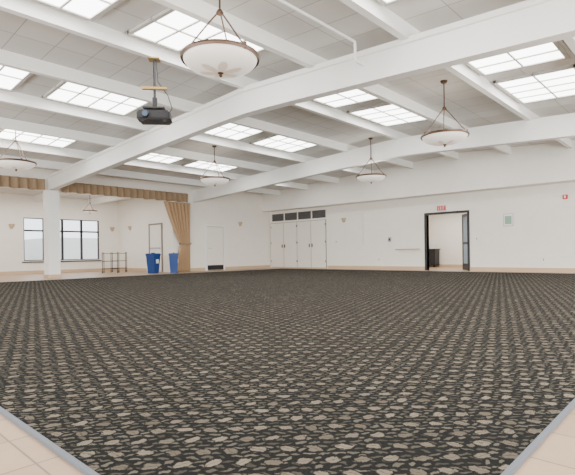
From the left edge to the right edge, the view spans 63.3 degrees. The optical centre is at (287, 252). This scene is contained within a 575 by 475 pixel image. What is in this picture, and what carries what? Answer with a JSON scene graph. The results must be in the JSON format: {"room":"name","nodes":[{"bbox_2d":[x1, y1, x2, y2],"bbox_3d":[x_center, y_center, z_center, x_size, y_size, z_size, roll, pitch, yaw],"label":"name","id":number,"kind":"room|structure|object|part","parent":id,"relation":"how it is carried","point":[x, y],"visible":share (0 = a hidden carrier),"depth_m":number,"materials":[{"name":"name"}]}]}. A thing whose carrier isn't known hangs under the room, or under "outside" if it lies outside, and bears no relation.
{"room":"event hall","nodes":[
{"label":"event hall","id":0,"kind":"room"},
{"bbox_2d":[0,193,117,271],"bbox_3d":[-13.259,-0.750,17.455,0.180,3.350,14.500,-1,0,43],"label":"wall","id":1,"kind":"structure","parent":0,"point":[13,207],"depth_m":20.01,"materials":[{"name":"paint"}]},
{"bbox_2d":[22,218,101,262],"bbox_3d":[-10.031,-0.573,20.847,0.160,1.945,3.420,-1,0,43],"label":"window","id":2,"kind":"structure","parent":1,"relation":"in","point":[81,231],"depth_m":20.93,"materials":[{"name":"brown metal"}]},
{"bbox_2d":[0,268,146,274],"bbox_3d":[-12.220,0.841,16.508,2.600,0.140,14.500,-1,0,43],"label":"baseboard","id":3,"kind":"structure","parent":1,"relation":"attached to","point":[95,269],"depth_m":21.01,"materials":[{"name":"wood"}]},
{"bbox_2d":[0,187,133,201],"bbox_3d":[-11.630,-2.523,15.915,4.700,0.150,14.860,-1,0,43],"label":"ceiling","id":4,"kind":"structure","parent":0,"point":[2,190],"depth_m":19.32,"materials":[{"name":"white paint"}]},
{"bbox_2d":[34,192,72,201],"bbox_3d":[-9.143,-2.358,18.453,4.520,0.250,0.160,-1,0,43],"label":"ceiling beam","id":5,"kind":"structure","parent":4,"relation":"attached to","point":[39,197],"depth_m":19.41,"materials":[{"name":"paint"}]},
{"bbox_2d":[83,202,96,213],"bbox_3d":[-8.299,-2.062,19.584,0.569,0.865,0.562,-1,0,43],"label":"pendant lamp","id":6,"kind":"object","parent":4,"relation":"hanging from","point":[84,210],"visible":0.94,"depth_m":19.45,"materials":[{"name":"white glass"}]},
{"bbox_2d":[87,196,127,204],"bbox_3d":[-7.576,-2.380,20.136,4.520,0.250,0.160,-1,0,43],"label":"ceiling beam","id":7,"kind":"structure","parent":4,"relation":"attached to","point":[103,199],"depth_m":20.58,"materials":[{"name":"paint"}]},
{"bbox_2d":[0,166,270,271],"bbox_3d":[-7.847,-1.026,16.376,0.180,3.750,20.300,-1,0,43],"label":"wall","id":8,"kind":"structure","parent":0,"point":[247,244],"depth_m":21.38,"materials":[{"name":"paint"}]},
{"bbox_2d":[0,175,44,189],"bbox_3d":[-11.385,-2.249,12.309,0.123,0.386,9.350,-1,0,43],"label":"curtain valance","id":9,"kind":"object","parent":8,"relation":"attached to","point":[5,181],"visible":1,"depth_m":15.26,"materials":[{"name":"fabric"}]},
{"bbox_2d":[60,182,187,202],"bbox_3d":[-6.055,-2.323,18.036,0.123,0.386,5.304,-1,0,43],"label":"curtain valance","id":10,"kind":"object","parent":8,"relation":"attached to","point":[80,188],"visible":0.96,"depth_m":17.75,"materials":[{"name":"fabric"}]},
{"bbox_2d":[164,201,191,271],"bbox_3d":[-4.615,-0.671,19.541,0.190,2.912,1.290,-1,0,43],"label":"stage curtain","id":11,"kind":"object","parent":10,"relation":"hanging from","point":[178,213],"visible":0.98,"depth_m":19.67,"materials":[{"name":"fabric"}]},
{"bbox_2d":[205,225,224,270],"bbox_3d":[-3.268,-0.234,21.113,0.050,2.040,1.060,-1,0,43],"label":"frame","id":12,"kind":"object","parent":8,"relation":"attached to","point":[205,225],"visible":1,"depth_m":21.12,"materials":[{"name":"paint"}]},
{"bbox_2d":[207,227,223,269],"bbox_3d":[-3.274,-0.204,21.120,0.029,1.940,0.900,-1,0,43],"label":"leaf","id":13,"kind":"object","parent":8,"relation":"attached to","point":[214,234],"visible":1,"depth_m":21.11,"materials":[{"name":"paint"}]},
{"bbox_2d":[208,265,223,269],"bbox_3d":[-3.249,0.650,21.108,0.006,0.210,0.900,-1,0,43],"label":"kickplate","id":14,"kind":"object","parent":13,"relation":"attached to","point":[210,267],"visible":1,"depth_m":21.09,"materials":[{"name":"black plastic"}]},
{"bbox_2d":[189,265,269,271],"bbox_3d":[-2.560,0.706,21.881,0.020,0.140,4.930,-1,0,43],"label":"baseboard","id":15,"kind":"structure","parent":8,"relation":"attached to","point":[259,266],"depth_m":22.17,"materials":[{"name":"wood"}]},
{"bbox_2d":[118,199,169,271],"bbox_3d":[-6.605,-0.843,21.288,4.700,3.350,0.180,-1,0,43],"label":"wall","id":16,"kind":"structure","parent":0,"point":[136,213],"depth_m":21.34,"materials":[{"name":"paint"}]},
{"bbox_2d":[150,225,160,270],"bbox_3d":[-5.749,-0.209,20.356,0.926,2.018,0.029,-1,0,43],"label":"leaf","id":17,"kind":"object","parent":16,"relation":"attached to","point":[155,230],"visible":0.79,"depth_m":20.34,"materials":[{"name":"paint"}]},
{"bbox_2d":[148,223,162,271],"bbox_3d":[-5.756,-0.235,20.349,1.070,2.110,0.050,-1,0,43],"label":"frame","id":18,"kind":"object","parent":16,"relation":"attached to","point":[154,223],"visible":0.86,"depth_m":20.00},
{"bbox_2d":[0,0,574,193],"bbox_3d":[-0.382,-3.292,9.399,20.700,0.725,20.700,-1,0,43],"label":"ceiling","id":19,"kind":"structure","parent":0,"point":[469,106],"depth_m":8.80,"materials":[{"name":"paint"}]},
{"bbox_2d":[0,65,32,91],"bbox_3d":[-5.497,-3.222,8.012,1.410,0.052,1.810,-5,-3,43],"label":"skylight","id":20,"kind":"object","parent":19,"relation":"in","point":[11,79],"depth_m":8.57,"materials":[{"name":"white glass"}]},
{"bbox_2d":[0,131,36,170],"bbox_3d":[-6.695,-2.539,11.486,0.916,1.065,0.915,-1,0,43],"label":"pendant lamp","id":21,"kind":"object","parent":19,"relation":"hanging from","point":[15,164],"visible":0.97,"depth_m":11.28,"materials":[{"name":"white glass"}]},
{"bbox_3d":[-6.689,-2.144,11.486,0.854,0.167,0.854,-1,0,43],"label":"lamp shade","id":22,"kind":"part","parent":21,"relation":"part of","materials":[{"name":"white glass"}]},
{"bbox_2d":[0,128,76,147],"bbox_3d":[-6.455,-3.034,12.117,1.410,0.052,1.810,-5,-3,43],"label":"skylight","id":23,"kind":"object","parent":19,"relation":"in","point":[5,134],"depth_m":12.30,"materials":[{"name":"white glass"}]},
{"bbox_2d":[32,0,123,21],"bbox_3d":[-2.938,-3.348,5.629,1.410,0.052,1.810,3,3,43],"label":"skylight","id":24,"kind":"object","parent":19,"relation":"in","point":[90,10],"depth_m":6.35,"materials":[{"name":"white glass"}]},
{"bbox_2d":[42,81,149,115],"bbox_3d":[-3.896,-3.244,9.732,1.410,0.052,1.810,-5,-3,43],"label":"skylight","id":25,"kind":"object","parent":19,"relation":"in","point":[63,92],"depth_m":9.78,"materials":[{"name":"white glass"}]},
{"bbox_2d":[0,154,279,194],"bbox_3d":[-7.095,-2.806,15.243,0.110,0.235,19.700,-1,0,43],"label":"joist","id":26,"kind":"object","parent":19,"relation":"attached to","point":[40,163],"depth_m":17.01,"materials":[{"name":"white paint"}]},
{"bbox_2d":[0,139,307,189],"bbox_3d":[-5.815,-2.912,14.051,0.110,0.235,19.700,-1,0,43],"label":"joist","id":27,"kind":"object","parent":19,"relation":"attached to","point":[66,152],"depth_m":15.05,"materials":[{"name":"white paint"}]},
{"bbox_2d":[137,56,172,124],"bbox_3d":[-2.184,-2.663,7.638,0.537,1.066,0.445,-1,0,-7],"label":"ceiling projector","id":28,"kind":"object","parent":19,"relation":"hanging from","point":[154,114],"depth_m":7.61,"materials":[{"name":"black plastic"}]},
{"bbox_2d":[137,153,183,163],"bbox_3d":[-4.104,-3.067,14.642,1.410,0.052,1.810,-5,-3,43],"label":"skylight","id":29,"kind":"object","parent":19,"relation":"in","point":[152,157],"depth_m":15.03,"materials":[{"name":"white glass"}]},
{"bbox_2d":[0,117,338,183],"bbox_3d":[-4.536,-3.017,12.858,0.110,0.235,19.700,-1,0,43],"label":"joist","id":30,"kind":"object","parent":19,"relation":"attached to","point":[5,123],"depth_m":12.55,"materials":[{"name":"white paint"}]},
{"bbox_2d":[0,89,373,173],"bbox_3d":[-3.256,-3.122,11.666,0.110,0.235,19.700,-1,0,43],"label":"joist","id":31,"kind":"object","parent":19,"relation":"attached to","point":[15,98],"depth_m":10.88,"materials":[{"name":"white paint"}]},
{"bbox_2d":[127,8,265,52],"bbox_3d":[-1.337,-3.370,7.349,1.410,0.052,1.810,3,3,43],"label":"skylight","id":32,"kind":"object","parent":19,"relation":"in","point":[170,29],"depth_m":7.08,"materials":[{"name":"white glass"}]},
{"bbox_2d":[0,49,412,168],"bbox_3d":[-1.977,-3.228,10.474,0.110,0.235,19.700,-1,0,43],"label":"joist","id":33,"kind":"object","parent":19,"relation":"attached to","point":[9,59],"depth_m":9.26,"materials":[{"name":"white paint"}]},
{"bbox_2d":[182,160,238,171],"bbox_3d":[-2.537,-3.088,16.325,1.410,0.052,1.810,-5,-3,43],"label":"skylight","id":34,"kind":"object","parent":19,"relation":"in","point":[193,164],"depth_m":16.45,"materials":[{"name":"white glass"}]},
{"bbox_2d":[199,145,229,185],"bbox_3d":[-2.186,-2.602,13.982,0.916,1.225,0.915,-1,0,43],"label":"pendant lamp","id":35,"kind":"object","parent":19,"relation":"hanging from","point":[210,180],"visible":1,"depth_m":13.74,"materials":[{"name":"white glass"}]},
{"bbox_3d":[-2.179,-2.127,13.982,0.854,0.167,0.854,-1,0,43],"label":"lamp shade","id":36,"kind":"part","parent":35,"relation":"part of","materials":[{"name":"white glass"}]},
{"bbox_2d":[180,0,259,78],"bbox_3d":[-0.782,-2.675,5.393,0.916,1.291,0.915,-1,0,43],"label":"pendant lamp","id":37,"kind":"object","parent":19,"relation":"hanging from","point":[212,58],"visible":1,"depth_m":5.17,"materials":[{"name":"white glass"}]},
{"bbox_3d":[-0.775,-2.167,5.393,0.854,0.167,0.854,-1,0,43],"label":"lamp shade","id":38,"kind":"part","parent":37,"relation":"part of","materials":[{"name":"white glass"}]},
{"bbox_2d":[0,0,457,159],"bbox_3d":[-0.697,-3.333,9.281,0.110,0.235,19.700,-1,0,43],"label":"joist","id":39,"kind":"object","parent":19,"relation":"attached to","point":[28,9],"depth_m":7.35,"materials":[{"name":"white paint"}]},
{"bbox_2d":[203,123,262,140],"bbox_3d":[-1.545,-3.277,12.257,1.410,0.052,1.810,-5,-3,43],"label":"skylight","id":40,"kind":"object","parent":19,"relation":"in","point":[230,131],"depth_m":12.60,"materials":[{"name":"white glass"}]},
{"bbox_2d":[250,134,317,152],"bbox_3d":[0.022,-3.299,13.940,1.410,0.052,1.810,-5,-3,43],"label":"skylight","id":41,"kind":"object","parent":19,"relation":"in","point":[277,142],"depth_m":13.99,"materials":[{"name":"white glass"}]},
{"bbox_2d":[48,0,574,190],"bbox_3d":[-0.681,-2.743,9.069,20.300,1.016,0.200,-1,0,43],"label":"roof beam","id":42,"kind":"structure","parent":19,"relation":"attached to","point":[553,20],"depth_m":7.15,"materials":[{"name":"paint"}]},
{"bbox_2d":[47,0,550,177],"bbox_3d":[-0.776,-2.909,8.992,20.231,0.508,0.028,-1,0,43],"label":"conduit","id":43,"kind":"object","parent":42,"relation":"attached to","point":[542,1],"visible":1,"depth_m":7.29,"materials":[{"name":"white metal"}]},
{"bbox_2d":[277,0,364,65],"bbox_3d":[-2.070,-2.991,3.692,0.040,0.320,9.540,-1,0,43],"label":"pipe","id":44,"kind":"object","parent":42,"relation":"attached to","point":[281,1],"visible":1,"depth_m":6.46,"materials":[{"name":"metal"}]},
{"bbox_2d":[152,0,511,154],"bbox_3d":[0.585,-3.263,8.089,0.110,0.235,19.700,-1,0,43],"label":"joist","id":45,"kind":"object","parent":19,"relation":"attached to","point":[199,10],"depth_m":7.28,"materials":[{"name":"white paint"}]},
{"bbox_2d":[312,89,378,108],"bbox_3d":[1.013,-3.403,9.874,1.410,0.052,1.810,3,3,43],"label":"skylight","id":46,"kind":"object","parent":19,"relation":"in","point":[356,96],"depth_m":10.31,"materials":[{"name":"white glass"}]},
{"bbox_2d":[356,137,386,183],"bbox_3d":[2.504,-2.764,13.987,0.916,1.376,0.915,-1,0,43],"label":"pendant lamp","id":47,"kind":"object","parent":19,"relation":"hanging from","point":[371,177],"visible":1,"depth_m":13.76,"materials":[{"name":"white glass"}]},
{"bbox_3d":[2.511,-2.213,13.988,0.854,0.167,0.854,-1,0,43],"label":"lamp shade","id":48,"kind":"part","parent":47,"relation":"part of","materials":[{"name":"white glass"}]},
{"bbox_2d":[192,113,574,202],"bbox_3d":[3.338,-2.799,13.388,20.300,1.016,0.200,-1,0,43],"label":"roof beam","id":49,"kind":"structure","parent":19,"relation":"attached to","point":[558,126],"depth_m":13.39,"materials":[{"name":"paint"}]},
{"bbox_2d":[347,103,426,126],"bbox_3d":[2.580,-3.425,11.557,1.410,0.052,1.810,3,3,43],"label":"skylight","id":50,"kind":"object","parent":19,"relation":"in","point":[385,114],"depth_m":11.56,"materials":[{"name":"white glass"}]},
{"bbox_2d":[377,0,402,6],"bbox_3d":[1.190,-3.233,4.998,1.410,0.052,1.810,3,3,43],"label":"skylight","id":51,"kind":"object","parent":19,"relation":"in","point":[384,2],"depth_m":6.03,"materials":[{"name":"white glass"}]},
{"bbox_2d":[420,80,469,146],"bbox_3d":[3.062,-2.711,9.097,0.916,1.296,0.915,-1,0,43],"label":"pendant lamp","id":52,"kind":"object","parent":19,"relation":"hanging from","point":[443,137],"visible":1,"depth_m":8.89,"materials":[{"name":"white glass"}]},
{"bbox_3d":[3.068,-2.200,9.097,0.854,0.167,0.854,-1,0,43],"label":"lamp shade","id":53,"kind":"part","parent":52,"relation":"part of","materials":[{"name":"white glass"}]},
{"bbox_2d":[339,0,572,147],"bbox_3d":[1.867,-3.194,6.896,0.110,0.235,19.700,-1,0,43],"label":"joist","id":54,"kind":"object","parent":19,"relation":"attached to","point":[373,10],"depth_m":7.93,"materials":[{"name":"white paint"}]},
{"bbox_2d":[465,41,569,76],"bbox_3d":[3.541,-3.266,7.523,1.410,0.052,1.810,3,3,43],"label":"skylight","id":55,"kind":"object","parent":19,"relation":"in","point":[553,51],"depth_m":7.85,"materials":[{"name":"white glass"}]},
{"bbox_2d":[493,64,574,103],"bbox_3d":[5.108,-3.288,9.207,1.410,0.052,1.810,3,3,43],"label":"skylight","id":56,"kind":"object","parent":19,"relation":"in","point":[555,83],"depth_m":9.12,"materials":[{"name":"white glass"}]},
{"bbox_2d":[0,267,574,474],"bbox_3d":[-0.621,0.849,12.749,25.700,0.200,25.200,-1,0,43],"label":"floor","id":57,"kind":"structure","parent":0,"point":[20,453],"depth_m":1.76,"materials":[{"name":"tile"}]},
{"bbox_2d":[43,190,61,277],"bbox_3d":[-8.082,-0.637,15.985,0.430,2.980,0.430,-1,0,43],"label":"column","id":58,"kind":"structure","parent":57,"relation":"on","point":[51,198],"depth_m":15.84,"materials":[{"name":"paint"}]},
{"bbox_2d":[102,252,118,272],"bbox_3d":[-7.456,0.404,19.651,0.630,0.880,0.498,-1,0,-13],"label":"cart","id":59,"kind":"object","parent":57,"relation":"on","point":[103,253],"visible":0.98,"depth_m":19.51,"materials":[{"name":"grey metal"}]},
{"bbox_2d":[111,252,126,271],"bbox_3d":[-7.415,0.404,20.501,0.630,0.880,0.498,-1,0,-13],"label":"cart","id":60,"kind":"object","parent":57,"relation":"on","point":[125,253],"visible":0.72,"depth_m":20.62,"materials":[{"name":"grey metal"}]},
{"bbox_2d":[145,253,160,272],"bbox_3d":[-5.407,0.401,18.769,0.476,0.830,0.391,-1,0,26],"label":"recycling bin","id":61,"kind":"object","parent":57,"relation":"on","point":[153,259],"visible":0.98,"depth_m":18.64,"materials":[{"name":"blue plastic"}]},
{"bbox_2d":[168,252,178,272],"bbox_3d":[-4.580,0.389,18.777,0.381,0.830,0.313,-1,0,-9],"label":"recycling bin","id":62,"kind":"object","parent":57,"relation":"on","point":[173,257],"visible":0.99,"depth_m":18.66,"materials":[{"name":"blue plastic"}]},
{"bbox_2d":[0,269,574,474],"bbox_3d":[-0.091,0.735,11.434,14.670,0.012,15.200,-1,0,43],"label":"carpet","id":63,"kind":"object","parent":57,"relation":"on","point":[263,371],"visible":1,"depth_m":2.93,"materials":[{"name":"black carpet fabric"}]},
{"bbox_2d":[0,268,574,474],"bbox_3d":[-0.091,0.734,11.434,14.714,0.014,15.244,-1,0,43],"label":"trim","id":64,"kind":"structure","parent":57,"relation":"on","point":[521,459],"depth_m":1.79,"materials":[{"name":"metal"}]},
{"bbox_2d":[271,219,326,268],"bbox_3d":[0.457,-0.391,22.453,3.520,2.250,0.100,-1,0,43],"label":"storage cabinet","id":65,"kind":"object","parent":57,"relation":"on","point":[299,244],"visible":0.99,"depth_m":22.34,"materials":[{"name":"paint"},{"name":"metal"}]},
{"bbox_2d":[429,249,439,266],"bbox_3d":[6.555,0.229,21.383,0.750,0.840,0.530,-1,0,43],"label":"base cabinet","id":66,"kind":"object","parent":57,"relation":"on","point":[433,253],"visible":0.48,"depth_m":21.11,"materials":[{"name":"black wood"}]},
{"bbox_2d":[262,140,574,211],"bbox_3d":[6.336,-2.864,16.608,20.300,1.370,0.600,-1,0,43],"label":"soffit","id":67,"kind":"structure","parent":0,"point":[545,163],"depth_m":16.72,"materials":[{"name":"paint"}]},
{"bbox_2d":[270,182,574,267],"bbox_3d":[6.555,-1.477,16.955,20.480,4.250,0.180,-1,0,43],"label":"wall","id":68,"kind":"structure","parent":0,"point":[543,226],"depth_m":16.64,"materials":[{"name":"paint"}]},
{"bbox_2d":[272,214,283,221],"bbox_3d":[-0.487,-1.773,23.352,0.780,0.360,0.045,-1,0,43],"label":"air vent","id":69,"kind":"object","parent":68,"relation":"in","point":[275,217],"visible":1,"depth_m":23.34,"materials":[{"name":"brown metal"}]},
{"bbox_2d":[285,212,296,220],"bbox_3d":[0.157,-1.782,22.753,0.780,0.360,0.045,-1,0,43],"label":"air vent","id":70,"kind":"object","parent":68,"relation":"in","point":[288,216],"visible":1,"depth_m":22.71,"materials":[{"name":"brown metal"}]},
{"bbox_2d":[298,211,310,219],"bbox_3d":[0.801,-1.791,22.153,0.780,0.360,0.045,-1,0,43],"label":"air vent","id":71,"kind":"object","parent":68,"relation":"in","point":[306,214],"visible":1,"depth_m":22.12,"materials":[{"name":"brown metal"}]},
{"bbox_2d":[312,210,325,217],"bbox_3d":[1.445,-1.800,21.554,0.780,0.360,0.045,-1,0,43],"label":"air vent","id":72,"kind":"object","parent":68,"relation":"in","point":[317,213],"visible":1,"depth_m":21.52,"materials":[{"name":"brown metal"}]},
{"bbox_2d":[327,202,441,220],"bbox_3d":[3.816,-1.149,19.358,5.430,1.472,0.024,-1,0,43],"label":"conduit","id":73,"kind":"object","parent":68,"relation":"attached to","point":[437,202],"visible":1,"depth_m":19.39,"materials":[{"name":"white metal"}]},
{"bbox_2d":[437,205,446,210],"bbox_3d":[5.786,-1.686,17.497,0.380,0.210,0.069,-1,0,43],"label":"exit sign","id":74,"kind":"object","parent":68,"relation":"attached to","point":[440,207],"visible":1,"depth_m":17.45,"materials":[{"name":"red paint"}]},
{"bbox_2d":[424,210,469,270],"bbox_3d":[5.999,-0.444,17.472,1.740,2.200,0.220,-1,0,43],"label":"frame","id":75,"kind":"object","parent":68,"relation":"attached to","point":[426,223],"visible":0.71,"depth_m":17.74,"materials":[{"name":"brown metal"}]},
{"bbox_2d":[327,266,574,272],"bbox_3d":[7.917,0.559,15.577,16.650,0.140,0.020,-1,0,43],"label":"baseboard","id":76,"kind":"structure","parent":68,"relation":"attached to","point":[504,269],"depth_m":16.48,"materials":[{"name":"wood"}]},
{"bbox_2d":[462,213,467,269],"bbox_3d":[6.662,-0.413,17.423,0.045,2.100,0.760,-1,0,5],"label":"leaf","id":77,"kind":"object","parent":68,"relation":"attached to","point":[464,216],"visible":0.62,"depth_m":17.54,"materials":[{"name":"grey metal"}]},
{"bbox_2d":[503,213,512,225],"bbox_3d":[7.535,-1.130,15.903,0.320,0.430,0.031,-1,0,43],"label":"framed notice","id":78,"kind":"object","parent":68,"relation":"attached to","point":[507,218],"visible":1,"depth_m":15.89,"materials":[{"name":"paper"}]},
{"bbox_2d":[429,213,465,264],"bbox_3d":[7.360,-0.713,18.777,7.100,2.700,3.570,-1,0,43],"label":"wall","id":79,"kind":"structure","parent":0,"point":[445,230],"depth_m":21.12,"materials":[{"name":"paint"}]},
{"bbox_2d":[429,264,461,266],"bbox_3d":[8.485,0.562,19.966,6.800,0.120,0.020,-1,0,43],"label":"baseboard","id":80,"kind":"structure","parent":79,"relation":"attached to","point":[440,265],"depth_m":21.11,"materials":[{"name":"wood"}]},
{"bbox_2d":[533,0,574,53],"bbox_3d":[3.149,-3.124,5.704,0.110,0.235,19.700,-1,0,43],"label":"joist","id":81,"kind":"object","parent":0,"point":[570,42],"depth_m":6.71,"materials":[{"name":"white paint"}]},
{"label":"outside","id":82,"kind":"structure","parent":0,"visible":0},
{"bbox_3d":[-26.768,1.464,31.766,37.500,0.100,70.000,-1,0,43],"label":"ground","id":83,"kind":"structure","parent":82,"visible":0},
{"bbox_2d":[24,238,97,259],"bbox_3d":[-17.954,-0.234,32.967,5.200,3.050,20.200,-1,0,43],"label":"building","id":84,"kind":"structure","parent":83,"relation":"on","point":[33,247],"depth_m":32.95,"materials":[{"name":"paint"}]}
]}

